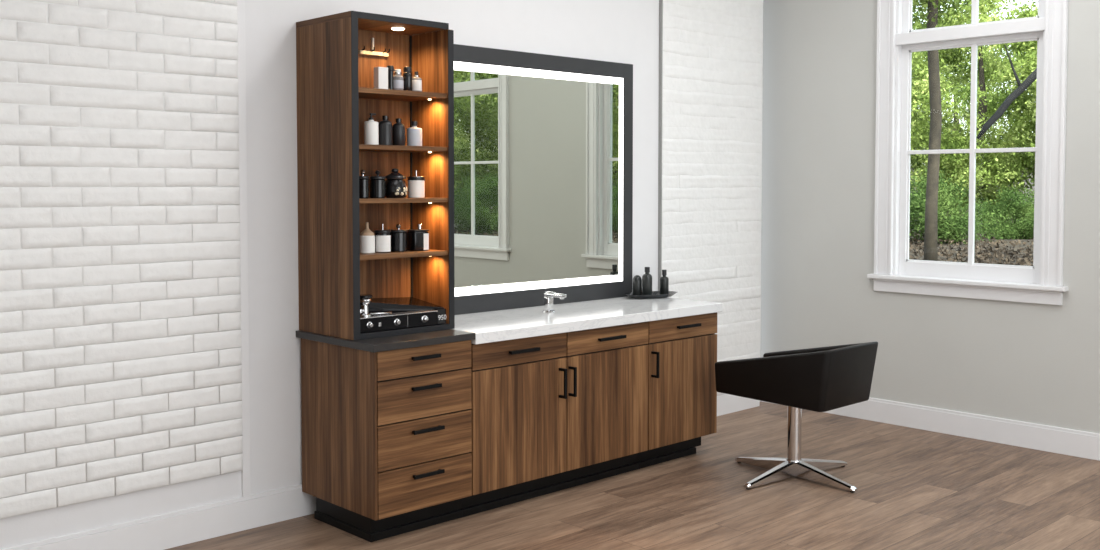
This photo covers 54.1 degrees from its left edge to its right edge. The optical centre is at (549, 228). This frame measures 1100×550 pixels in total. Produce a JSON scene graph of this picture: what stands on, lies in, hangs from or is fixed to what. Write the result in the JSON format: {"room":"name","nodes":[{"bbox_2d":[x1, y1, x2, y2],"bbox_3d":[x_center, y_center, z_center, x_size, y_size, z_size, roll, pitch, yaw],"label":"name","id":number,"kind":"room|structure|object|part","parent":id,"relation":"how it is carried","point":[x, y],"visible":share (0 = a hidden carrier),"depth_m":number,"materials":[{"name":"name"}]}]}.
{"room":"salon","nodes":[
{"label":"salon","id":0,"kind":"room"},
{"bbox_2d":[0,0,658,548],"bbox_3d":[-1.572,-0.402,4.884,8.337,3.600,0.160,-2,3,-44],"label":"wall","id":1,"kind":"structure","parent":0,"point":[618,31],"depth_m":5.10,"materials":[{"name":"white paint"}]},
{"bbox_2d":[0,0,242,518],"bbox_3d":[-2.365,-0.306,4.005,2.612,2.919,0.022,-2,3,-44],"label":"brick panel","id":2,"kind":"object","parent":1,"relation":"attached to","point":[121,354],"visible":1,"depth_m":4.53,"materials":[{"name":"white brick"}]},
{"bbox_2d":[237,0,250,496],"bbox_3d":[-1.407,-0.481,4.917,0.038,3.445,0.014,-2,3,-44],"label":"trim","id":3,"kind":"structure","parent":1,"relation":"attached to","point":[246,482],"depth_m":4.93,"materials":[{"name":"white paint"}]},
{"bbox_2d":[0,393,759,549],"bbox_3d":[-1.511,1.322,4.891,8.337,0.155,0.016,-2,3,-44],"label":"baseboard","id":4,"kind":"structure","parent":1,"relation":"attached to","point":[199,523],"depth_m":4.82,"materials":[{"name":"white paint"}]},
{"bbox_2d":[454,44,632,314],"bbox_3d":[-0.132,-0.274,6.131,1.765,1.446,0.029,-2,3,-44],"label":"led mirror","id":5,"kind":"object","parent":1,"relation":"attached to","point":[543,143],"visible":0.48,"depth_m":6.19,"materials":[{"name":"grey paint"}]},
{"bbox_2d":[658,0,662,290],"bbox_3d":[0.710,-0.564,6.928,0.012,3.445,0.022,-2,3,-44],"label":"trim","id":6,"kind":"structure","parent":1,"relation":"attached to","point":[660,1],"depth_m":6.93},
{"bbox_2d":[662,0,762,393],"bbox_3d":[1.112,-0.381,7.317,1.095,3.044,0.024,-2,3,-44],"label":"brick panel","id":7,"kind":"object","parent":1,"relation":"attached to","point":[712,60],"visible":0.86,"depth_m":7.32,"materials":[{"name":"white brick"}]},
{"bbox_2d":[165,401,1099,549],"bbox_3d":[0.768,1.518,2.626,8.502,0.050,7.950,-2,3,-44],"label":"floor","id":8,"kind":"structure","parent":0,"point":[918,489],"depth_m":5.35,"materials":[{"name":"brown wood"}]},
{"bbox_2d":[301,338,471,541],"bbox_3d":[-0.771,0.955,5.124,0.550,0.868,0.645,-2,3,-44],"label":"base cabinet","id":9,"kind":"object","parent":8,"relation":"on","point":[387,435],"visible":0.98,"depth_m":4.92,"materials":[{"name":"brown wood"}]},
{"bbox_3d":[-0.976,0.902,4.946,0.012,0.747,0.617,-2,3,-44],"label":"panel","id":10,"kind":"part","parent":9,"relation":"part of","materials":[{"name":"brown wood"}]},
{"bbox_2d":[296,329,474,352],"bbox_3d":[-0.784,0.505,5.109,0.573,0.032,0.656,-2,3,-44],"label":"countertop","id":11,"kind":"structure","parent":9,"relation":"on","point":[405,341],"depth_m":4.89,"materials":[{"name":"black stone"}]},
{"bbox_2d":[296,11,454,339],"bbox_3d":[-0.833,-0.246,5.156,0.574,1.466,0.474,-2,3,-44],"label":"open shelving unit","id":12,"kind":"object","parent":11,"relation":"on","point":[336,92],"visible":0.94,"depth_m":5.09,"materials":[{"name":"brown wood"}]},
{"bbox_3d":[-1.031,-0.225,4.972,0.032,1.438,0.468,-2,3,-44],"label":"panel","id":13,"kind":"part","parent":12,"relation":"part of","materials":[{"name":"brown wood"}]},
{"bbox_2d":[359,170,368,197],"bbox_3d":[-0.862,-0.205,4.961,0.058,0.131,0.058,-2,3,-44],"label":"lidded jar","id":14,"kind":"object","parent":12,"relation":"on","point":[363,180],"visible":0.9,"depth_m":4.94,"materials":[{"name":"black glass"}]},
{"bbox_3d":[-0.862,-0.235,4.960,0.058,0.012,0.058,-2,3,-44],"label":"lid","id":15,"kind":"part","parent":14,"relation":"part of","materials":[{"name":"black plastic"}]},
{"bbox_2d":[360,222,374,253],"bbox_3d":[-0.847,0.042,4.986,0.072,0.143,0.072,-2,3,-44],"label":"pump bottle","id":16,"kind":"object","parent":12,"relation":"on","point":[367,238],"visible":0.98,"depth_m":4.96,"materials":[{"name":"white ceramic"}]},
{"bbox_3d":[-0.845,-0.964,5.118,0.544,0.028,0.468,-2,3,-44],"label":"panel","id":17,"kind":"part","parent":12,"relation":"part of","materials":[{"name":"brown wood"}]},
{"bbox_2d":[364,113,378,144],"bbox_3d":[-0.827,-0.459,4.983,0.066,0.149,0.066,-2,3,-44],"label":"pump bottle","id":18,"kind":"object","parent":12,"relation":"on","point":[371,132],"visible":0.93,"depth_m":4.96,"materials":[{"name":"white plastic"}]},
{"bbox_2d":[358,38,389,56],"bbox_3d":[-0.844,-0.877,5.181,0.164,0.084,0.042,-2,3,-44],"label":"light fixture","id":19,"kind":"object","parent":12,"relation":"hanging from","point":[372,52],"visible":1,"depth_m":5.18,"materials":[{"name":"gold metal"}]},
{"bbox_3d":[-0.855,-0.886,5.190,0.009,0.066,0.014,-2,3,-44],"label":"stem","id":20,"kind":"part","parent":19,"relation":"part of","materials":[{"name":"white plastic"}]},
{"bbox_2d":[369,170,385,197],"bbox_3d":[-0.803,-0.207,5.017,0.076,0.130,0.076,-2,3,-44],"label":"lidded jar","id":21,"kind":"object","parent":12,"relation":"on","point":[377,183],"visible":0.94,"depth_m":4.99,"materials":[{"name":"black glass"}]},
{"bbox_3d":[-0.803,-0.236,5.016,0.076,0.013,0.076,-2,3,-44],"label":"lid","id":22,"kind":"part","parent":21,"relation":"part of","materials":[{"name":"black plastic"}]},
{"bbox_2d":[374,67,387,88],"bbox_3d":[-0.787,-0.695,5.012,0.054,0.108,0.041,-2,3,-44],"label":"box","id":23,"kind":"object","parent":12,"relation":"on","point":[380,73],"visible":0.79,"depth_m":5.00,"materials":[{"name":"cardboard"}]},
{"bbox_2d":[374,224,390,252],"bbox_3d":[-0.784,0.044,5.046,0.077,0.134,0.077,-2,3,-44],"label":"lidded jar","id":24,"kind":"object","parent":12,"relation":"on","point":[382,237],"visible":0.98,"depth_m":5.01,"materials":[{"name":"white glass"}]},
{"bbox_3d":[-0.784,0.013,5.044,0.077,0.012,0.077,-2,3,-44],"label":"lid","id":25,"kind":"part","parent":24,"relation":"part of","materials":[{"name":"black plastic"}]},
{"bbox_3d":[-0.882,-0.234,5.209,0.511,1.438,0.012,-2,3,-44],"label":"panel","id":26,"kind":"part","parent":12,"relation":"part of","materials":[{"name":"brown wood"}]},
{"bbox_2d":[379,116,391,144],"bbox_3d":[-0.770,-0.457,5.038,0.064,0.141,0.064,-2,3,-44],"label":"bottle","id":27,"kind":"object","parent":12,"relation":"on","point":[385,126],"visible":0.82,"depth_m":5.01,"materials":[{"name":"black glass"}]},
{"bbox_2d":[387,65,393,89],"bbox_3d":[-0.745,-0.702,5.035,0.030,0.119,0.030,-2,3,-44],"label":"slim bottle","id":28,"kind":"object","parent":12,"relation":"on","point":[390,68],"visible":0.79,"depth_m":5.02,"materials":[{"name":"black glass"}]},
{"bbox_2d":[386,168,406,197],"bbox_3d":[-0.729,-0.215,5.083,0.102,0.140,0.108,-2,3,-44],"label":"apothecary jar","id":29,"kind":"object","parent":12,"relation":"on","point":[396,187],"visible":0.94,"depth_m":5.05,"materials":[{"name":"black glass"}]},
{"bbox_3d":[-0.731,-0.274,5.083,0.036,0.021,0.036,-2,3,-44],"label":"knob","id":30,"kind":"part","parent":29,"relation":"part of","materials":[{"name":"black ceramic"}]},
{"bbox_3d":[-0.731,-0.249,5.084,0.102,0.028,0.102,-2,3,-44],"label":"lid","id":31,"kind":"part","parent":29,"relation":"part of","materials":[{"name":"black ceramic"}]},
{"bbox_2d":[391,28,404,30],"bbox_3d":[-0.721,-0.946,5.106,0.062,0.006,0.062,-2,3,-44],"label":"puck light","id":32,"kind":"object","parent":12,"relation":"attached to","point":[398,29],"depth_m":5.10,"materials":[{"name":"beige plastic"}]},
{"bbox_2d":[392,118,404,145],"bbox_3d":[-0.715,-0.455,5.091,0.060,0.131,0.060,-2,3,-44],"label":"bottle","id":33,"kind":"object","parent":12,"relation":"on","point":[398,129],"visible":0.88,"depth_m":5.07,"materials":[{"name":"black glass"}]},
{"bbox_2d":[394,69,403,89],"bbox_3d":[-0.718,-0.697,5.075,0.055,0.106,0.055,-2,3,-44],"label":"dispenser bottle","id":34,"kind":"object","parent":12,"relation":"on","point":[398,78],"visible":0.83,"depth_m":5.05,"materials":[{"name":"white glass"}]},
{"bbox_2d":[391,224,407,251],"bbox_3d":[-0.718,0.043,5.109,0.085,0.132,0.085,-2,3,-44],"label":"lidded jar","id":35,"kind":"object","parent":12,"relation":"on","point":[398,236],"visible":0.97,"depth_m":5.07,"materials":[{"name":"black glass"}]},
{"bbox_3d":[-0.718,0.011,5.107,0.085,0.011,0.085,-2,3,-44],"label":"lid","id":36,"kind":"part","parent":35,"relation":"part of","materials":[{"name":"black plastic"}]},
{"bbox_2d":[360,294,445,332],"bbox_3d":[-0.766,0.380,5.113,0.496,0.166,0.297,-2,3,-44],"label":"deck","id":37,"kind":"object","parent":12,"relation":"in","point":[376,314],"visible":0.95,"depth_m":5.07,"materials":[{"name":"black metal"}]},
{"bbox_3d":[-0.849,0.360,4.934,0.060,0.082,0.060,-2,3,-44],"label":"tonearm post","id":38,"kind":"part","parent":37,"relation":"part of","materials":[{"name":"silver metal"}]},
{"bbox_3d":[-0.814,0.438,4.878,0.030,0.030,0.020,-2,3,-44],"label":"knob","id":39,"kind":"part","parent":37,"relation":"part of","materials":[{"name":"silver metal"}]},
{"bbox_3d":[-0.704,0.433,4.983,0.032,0.032,0.020,-2,3,-44],"label":"knob","id":40,"kind":"part","parent":37,"relation":"part of","materials":[{"name":"silver metal"}]},
{"bbox_3d":[-0.718,0.400,5.024,0.438,0.005,0.063,-2,3,-44],"label":"trim","id":41,"kind":"part","parent":37,"relation":"part of","materials":[{"name":"silver metal"}]},
{"bbox_3d":[-0.701,0.435,5.007,0.436,0.060,0.010,-2,3,-44],"label":"control panel","id":42,"kind":"part","parent":37,"relation":"part of","materials":[{"name":"black metal"}]},
{"bbox_3d":[-0.776,0.430,5.126,0.496,0.064,0.267,-2,3,-44],"label":"casing","id":43,"kind":"part","parent":37,"relation":"part of","materials":[{"name":"black metal"}]},
{"bbox_3d":[-0.589,0.428,5.092,0.034,0.034,0.020,-2,3,-44],"label":"knob","id":44,"kind":"part","parent":37,"relation":"part of","materials":[{"name":"silver metal"}]},
{"bbox_3d":[-0.522,0.422,5.179,0.053,0.072,0.006,-2,3,-44],"label":"display panel","id":45,"kind":"part","parent":37,"relation":"part of","materials":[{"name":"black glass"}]},
{"bbox_3d":[-0.777,-0.378,5.093,0.511,0.021,0.291,-2,3,-44],"label":"shelf","id":46,"kind":"part","parent":12,"relation":"part of","materials":[{"name":"brown wood"}]},
{"bbox_3d":[-0.777,-0.632,5.083,0.511,0.023,0.291,-2,3,-44],"label":"shelf","id":47,"kind":"part","parent":12,"relation":"part of","materials":[{"name":"brown wood"}]},
{"bbox_3d":[-0.671,-0.239,4.987,0.574,1.466,0.006,-2,3,-44],"label":"frame","id":48,"kind":"part","parent":12,"relation":"part of","materials":[{"name":"black paint"}]},
{"bbox_3d":[-0.777,-0.134,5.103,0.511,0.021,0.291,-2,3,-44],"label":"shelf","id":49,"kind":"part","parent":12,"relation":"part of","materials":[{"name":"brown wood"}]},
{"bbox_3d":[-0.775,0.475,5.126,0.511,0.026,0.297,-2,3,-44],"label":"panel","id":50,"kind":"part","parent":12,"relation":"part of","materials":[{"name":"black laminate"}]},
{"bbox_3d":[-0.777,0.120,5.114,0.511,0.023,0.291,-2,3,-44],"label":"shelf","id":51,"kind":"part","parent":12,"relation":"part of","materials":[{"name":"brown wood"}]},
{"bbox_2d":[403,67,411,90],"bbox_3d":[-0.675,-0.706,5.111,0.044,0.121,0.044,-2,3,-44],"label":"bottle","id":52,"kind":"object","parent":12,"relation":"on","point":[407,75],"visible":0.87,"depth_m":5.09,"materials":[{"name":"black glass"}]},
{"bbox_2d":[407,121,421,145],"bbox_3d":[-0.649,-0.453,5.154,0.074,0.122,0.074,-2,3,-44],"label":"bottle","id":53,"kind":"object","parent":12,"relation":"on","point":[414,134],"visible":0.83,"depth_m":5.12,"materials":[{"name":"plastic"}]},
{"bbox_2d":[408,170,424,197],"bbox_3d":[-0.642,-0.214,5.170,0.084,0.132,0.084,-2,3,-44],"label":"lidded jar","id":54,"kind":"object","parent":12,"relation":"on","point":[416,185],"visible":1,"depth_m":5.14,"materials":[{"name":"white ceramic"}]},
{"bbox_3d":[-0.642,-0.239,5.169,0.083,0.014,0.083,-2,3,-44],"label":"lid","id":55,"kind":"part","parent":54,"relation":"part of","materials":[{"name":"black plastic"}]},
{"bbox_2d":[412,71,421,91],"bbox_3d":[-0.640,-0.699,5.152,0.053,0.104,0.053,-2,3,-44],"label":"lotion bottle","id":56,"kind":"object","parent":12,"relation":"on","point":[416,81],"visible":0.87,"depth_m":5.13,"materials":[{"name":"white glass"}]},
{"bbox_2d":[407,224,428,250],"bbox_3d":[-0.636,0.042,5.173,0.084,0.128,0.070,-2,3,-44],"label":"jar","id":57,"kind":"object","parent":12,"relation":"on","point":[417,239],"visible":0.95,"depth_m":5.15,"materials":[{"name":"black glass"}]},
{"bbox_3d":[-0.636,0.009,5.171,0.084,0.008,0.070,-2,3,-44],"label":"lid","id":58,"kind":"part","parent":57,"relation":"part of","materials":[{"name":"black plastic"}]},
{"bbox_3d":[-0.638,-0.240,5.346,0.031,1.438,0.468,-2,3,-44],"label":"panel","id":59,"kind":"part","parent":12,"relation":"part of","materials":[{"name":"brown wood"}]},
{"bbox_3d":[-0.569,0.598,4.907,0.532,0.129,0.018,-2,3,-44],"label":"drawer","id":60,"kind":"part","parent":9,"relation":"part of","materials":[{"name":"brown wood"}]},
{"bbox_3d":[-0.569,0.764,4.914,0.532,0.190,0.018,-2,3,-44],"label":"drawer","id":61,"kind":"part","parent":9,"relation":"part of","materials":[{"name":"brown wood"}]},
{"bbox_3d":[-0.569,0.966,4.922,0.532,0.199,0.018,-2,3,-44],"label":"drawer","id":62,"kind":"part","parent":9,"relation":"part of","materials":[{"name":"brown wood"}]},
{"bbox_3d":[-0.569,1.174,4.931,0.532,0.204,0.018,-2,3,-44],"label":"drawer","id":63,"kind":"part","parent":9,"relation":"part of","materials":[{"name":"brown wood"}]},
{"bbox_3d":[-0.562,0.582,4.881,0.154,0.017,0.028,-2,3,-44],"label":"handle","id":64,"kind":"part","parent":9,"relation":"part of","materials":[{"name":"black metal"}]},
{"bbox_3d":[-0.561,0.720,4.888,0.159,0.017,0.028,-2,3,-44],"label":"handle","id":65,"kind":"part","parent":9,"relation":"part of","materials":[{"name":"black metal"}]},
{"bbox_3d":[-0.555,0.916,4.902,0.172,0.017,0.028,-2,3,-44],"label":"handle","id":66,"kind":"part","parent":9,"relation":"part of","materials":[{"name":"black metal"}]},
{"bbox_3d":[-0.555,1.119,4.910,0.169,0.017,0.028,-2,3,-44],"label":"handle","id":67,"kind":"part","parent":9,"relation":"part of","materials":[{"name":"black metal"}]},
{"bbox_2d":[461,322,648,516],"bbox_3d":[-0.106,0.942,5.743,1.265,0.844,0.667,-2,3,-44],"label":"vanity cabinet","id":68,"kind":"object","parent":8,"relation":"on","point":[551,413],"visible":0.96,"depth_m":5.49,"materials":[{"name":"brown wood"}]},
{"bbox_3d":[-0.146,0.603,5.310,0.623,0.122,0.018,-2,3,-44],"label":"drawer","id":69,"kind":"part","parent":68,"relation":"part of","materials":[{"name":"brown wood"}]},
{"bbox_3d":[-0.146,0.965,5.325,0.623,0.590,0.018,-2,3,-44],"label":"door","id":70,"kind":"part","parent":68,"relation":"part of","materials":[{"name":"brown wood"}]},
{"bbox_3d":[-0.126,0.601,5.298,0.192,0.017,0.028,-2,3,-44],"label":"handle","id":71,"kind":"part","parent":68,"relation":"part of","materials":[{"name":"black metal"}]},
{"bbox_3d":[0.065,0.787,5.473,0.014,0.152,0.050,-2,3,-44],"label":"handle","id":72,"kind":"part","parent":68,"relation":"part of","materials":[{"name":"black metal"}]},
{"bbox_3d":[0.116,0.785,5.521,0.014,0.152,0.050,-2,3,-44],"label":"handle","id":73,"kind":"part","parent":68,"relation":"part of","materials":[{"name":"black metal"}]},
{"bbox_2d":[454,296,721,343],"bbox_3d":[0.110,0.483,5.960,1.896,0.053,0.656,-2,3,-44],"label":"countertop","id":74,"kind":"structure","parent":68,"relation":"on","point":[518,323],"depth_m":5.81,"materials":[{"name":"white stone"}]},
{"bbox_2d":[543,291,566,312],"bbox_3d":[0.023,0.404,5.875,0.070,0.112,0.153,-2,3,-44],"label":"faucet","id":75,"kind":"object","parent":74,"relation":"on","point":[548,299],"visible":1,"depth_m":5.88,"materials":[{"name":"silver metal"}]},
{"bbox_3d":[0.028,0.367,5.866,0.045,0.026,0.135,-2,3,-44],"label":"spout","id":76,"kind":"part","parent":75,"relation":"part of","materials":[{"name":"silver metal"}]},
{"bbox_2d":[625,291,676,298],"bbox_3d":[0.628,0.413,6.674,0.366,0.028,0.190,-2,3,-32],"label":"tray","id":77,"kind":"object","parent":74,"relation":"on","point":[655,294],"visible":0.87,"depth_m":6.60,"materials":[{"name":"stone"}]},
{"bbox_2d":[633,275,641,294],"bbox_3d":[0.540,0.353,6.660,0.058,0.131,0.058,-2,3,-44],"label":"soap bottle","id":78,"kind":"object","parent":77,"relation":"on","point":[637,280],"visible":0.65,"depth_m":6.64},
{"bbox_2d":[642,267,651,294],"bbox_3d":[0.599,0.328,6.640,0.062,0.182,0.062,-2,3,-44],"label":"soap bottle","id":79,"kind":"object","parent":77,"relation":"on","point":[646,278],"visible":0.9,"depth_m":6.62,"materials":[{"name":"black glass"}]},
{"bbox_2d":[660,270,668,293],"bbox_3d":[0.713,0.336,6.721,0.056,0.159,0.056,-2,3,-44],"label":"soap bottle","id":80,"kind":"object","parent":77,"relation":"on","point":[664,281],"visible":0.82,"depth_m":6.70,"materials":[{"name":"black glass"}]},
{"bbox_3d":[0.312,0.947,5.762,0.629,0.590,0.018,-2,3,-44],"label":"door","id":81,"kind":"part","parent":68,"relation":"part of","materials":[{"name":"brown wood"}]},
{"bbox_3d":[0.312,0.585,5.747,0.629,0.122,0.018,-2,3,-44],"label":"drawer","id":82,"kind":"part","parent":68,"relation":"part of","materials":[{"name":"brown wood"}]},
{"bbox_3d":[0.330,0.583,5.732,0.199,0.017,0.028,-2,3,-44],"label":"handle","id":83,"kind":"part","parent":68,"relation":"part of","materials":[{"name":"black metal"}]},
{"bbox_2d":[637,312,716,468],"bbox_3d":[0.575,0.915,6.391,0.614,0.844,0.667,-2,3,-44],"label":"vanity cabinet","id":84,"kind":"object","parent":8,"relation":"on","point":[682,351],"visible":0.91,"depth_m":6.17,"materials":[{"name":"brown wood"}]},
{"bbox_3d":[0.584,0.754,5.966,0.014,0.144,0.050,-2,3,-44],"label":"handle","id":85,"kind":"part","parent":84,"relation":"part of","materials":[{"name":"black metal"}]},
{"bbox_3d":[0.765,0.929,6.194,0.610,0.590,0.018,-2,3,-44],"label":"door","id":86,"kind":"part","parent":84,"relation":"part of","materials":[{"name":"brown wood"}]},
{"bbox_3d":[0.765,0.567,6.179,0.610,0.122,0.018,-2,3,-44],"label":"drawer","id":87,"kind":"part","parent":84,"relation":"part of","materials":[{"name":"brown wood"}]},
{"bbox_3d":[0.797,0.559,6.177,0.194,0.017,0.028,-2,3,-44],"label":"handle","id":88,"kind":"part","parent":84,"relation":"part of","materials":[{"name":"black metal"}]},
{"bbox_2d":[715,342,877,492],"bbox_3d":[1.336,0.978,5.883,0.804,0.759,0.808,-2,3,-44],"label":"swivel chair","id":89,"kind":"object","parent":8,"relation":"on","point":[819,379],"visible":1,"depth_m":5.68,"materials":[{"name":"black leather"}]},
{"bbox_3d":[1.196,1.300,6.062,0.064,0.083,0.374,-2,3,-41],"label":"leg","id":90,"kind":"part","parent":89,"relation":"part of","materials":[{"name":"silver metal"}]},
{"bbox_3d":[1.170,1.312,5.760,0.374,0.083,0.064,-2,3,-40],"label":"leg","id":91,"kind":"part","parent":89,"relation":"part of","materials":[{"name":"silver metal"}]},
{"bbox_3d":[1.337,1.091,5.889,0.076,0.340,0.076,-2,3,-44],"label":"post","id":92,"kind":"part","parent":89,"relation":"part of","materials":[{"name":"silver metal"}]},
{"bbox_3d":[1.520,1.302,6.015,0.374,0.083,0.064,-2,3,-33],"label":"leg","id":93,"kind":"part","parent":89,"relation":"part of","materials":[{"name":"silver metal"}]},
{"bbox_3d":[1.470,1.314,5.726,0.064,0.083,0.374,-2,3,-38],"label":"leg","id":94,"kind":"part","parent":89,"relation":"part of","materials":[{"name":"silver metal"}]},
{"bbox_2d":[760,0,1099,433],"bbox_3d":[3.903,-0.429,5.536,0.160,3.600,7.950,-2,3,-44],"label":"wall","id":95,"kind":"structure","parent":0,"point":[1035,363],"depth_m":7.25,"materials":[{"name":"grey paint"}]},
{"bbox_2d":[762,397,1099,460],"bbox_3d":[3.891,1.297,5.492,0.016,0.155,7.800,-2,3,-44],"label":"baseboard","id":96,"kind":"structure","parent":95,"relation":"attached to","point":[1077,443],"depth_m":6.74,"materials":[{"name":"white paint"}]},
{"bbox_2d":[867,0,1068,304],"bbox_3d":[2.646,-0.710,6.795,0.208,2.289,1.284,-2,3,-44],"label":"window","id":97,"kind":"structure","parent":95,"relation":"in","point":[1042,282],"depth_m":6.79,"materials":[{"name":"white paint"}]},
{"label":"outside","id":98,"kind":"structure","parent":0,"visible":0},
{"bbox_2d":[909,168,1034,264],"bbox_3d":[36.327,-1.437,33.968,86.000,3.176,130.000,-2,3,-44],"label":"ground","id":99,"kind":"structure","parent":98,"point":[1029,243],"depth_m":23.59,"materials":[{"name":"brown soil"}]},
{"bbox_2d":[912,0,993,260],"bbox_3d":[5.197,-3.015,15.156,4.799,7.736,4.570,0,2,-7],"label":"tree","id":100,"kind":"object","parent":99,"relation":"on","point":[931,7],"visible":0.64,"depth_m":14.91,"materials":[{"name":"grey plant"}]},
{"bbox_3d":[5.197,-4.703,15.087,4.799,4.359,4.570,0,2,-7],"label":"crown","id":101,"kind":"part","parent":100,"relation":"part of","materials":[{"name":"green plant"}]},
{"bbox_2d":[909,168,1002,244],"bbox_3d":[8.778,-0.388,24.945,3.256,2.089,3.000,0,2,-8],"label":"shrub","id":102,"kind":"object","parent":99,"relation":"on","point":[949,226],"visible":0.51,"depth_m":24.33,"materials":[{"name":"green plant"}]},
{"bbox_2d":[910,4,1030,209],"bbox_3d":[15.179,-4.194,40.037,6.426,8.049,7.308,1,3,25],"label":"tree","id":103,"kind":"object","parent":99,"relation":"on","point":[992,86],"visible":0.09,"depth_m":38.53,"materials":[{"name":"green plant"}]},
{"bbox_2d":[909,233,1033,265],"bbox_3d":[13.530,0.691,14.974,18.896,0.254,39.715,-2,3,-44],"label":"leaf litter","id":104,"kind":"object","parent":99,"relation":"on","point":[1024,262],"visible":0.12,"depth_m":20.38,"materials":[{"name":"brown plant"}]},
{"bbox_2d":[910,0,1037,224],"bbox_3d":[12.216,-3.516,30.392,6.641,7.491,6.926,0,2,7],"label":"tree","id":105,"kind":"object","parent":99,"relation":"on","point":[1009,168],"visible":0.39,"depth_m":29.73,"materials":[{"name":"green plant"}]},
{"bbox_2d":[966,183,1034,239],"bbox_3d":[11.198,-0.253,25.522,2.432,1.693,2.639,0,2,-10],"label":"shrub","id":106,"kind":"object","parent":99,"relation":"on","point":[1022,229],"visible":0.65,"depth_m":25.27,"materials":[{"name":"green plant"}]},
{"bbox_2d":[977,45,1036,138],"bbox_3d":[8.517,-3.038,16.872,4.859,7.647,4.664,0,2,8],"label":"tree","id":107,"kind":"object","parent":99,"relation":"on","point":[1032,77],"visible":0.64,"depth_m":16.95,"materials":[{"name":"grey plant"}]},
{"bbox_2d":[985,4,1037,196],"bbox_3d":[15.182,-3.724,28.529,7.452,8.061,7.146,2,3,36],"label":"tree","id":108,"kind":"object","parent":99,"relation":"on","point":[1027,65],"visible":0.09,"depth_m":27.94,"materials":[{"name":"green plant"}]}
]}

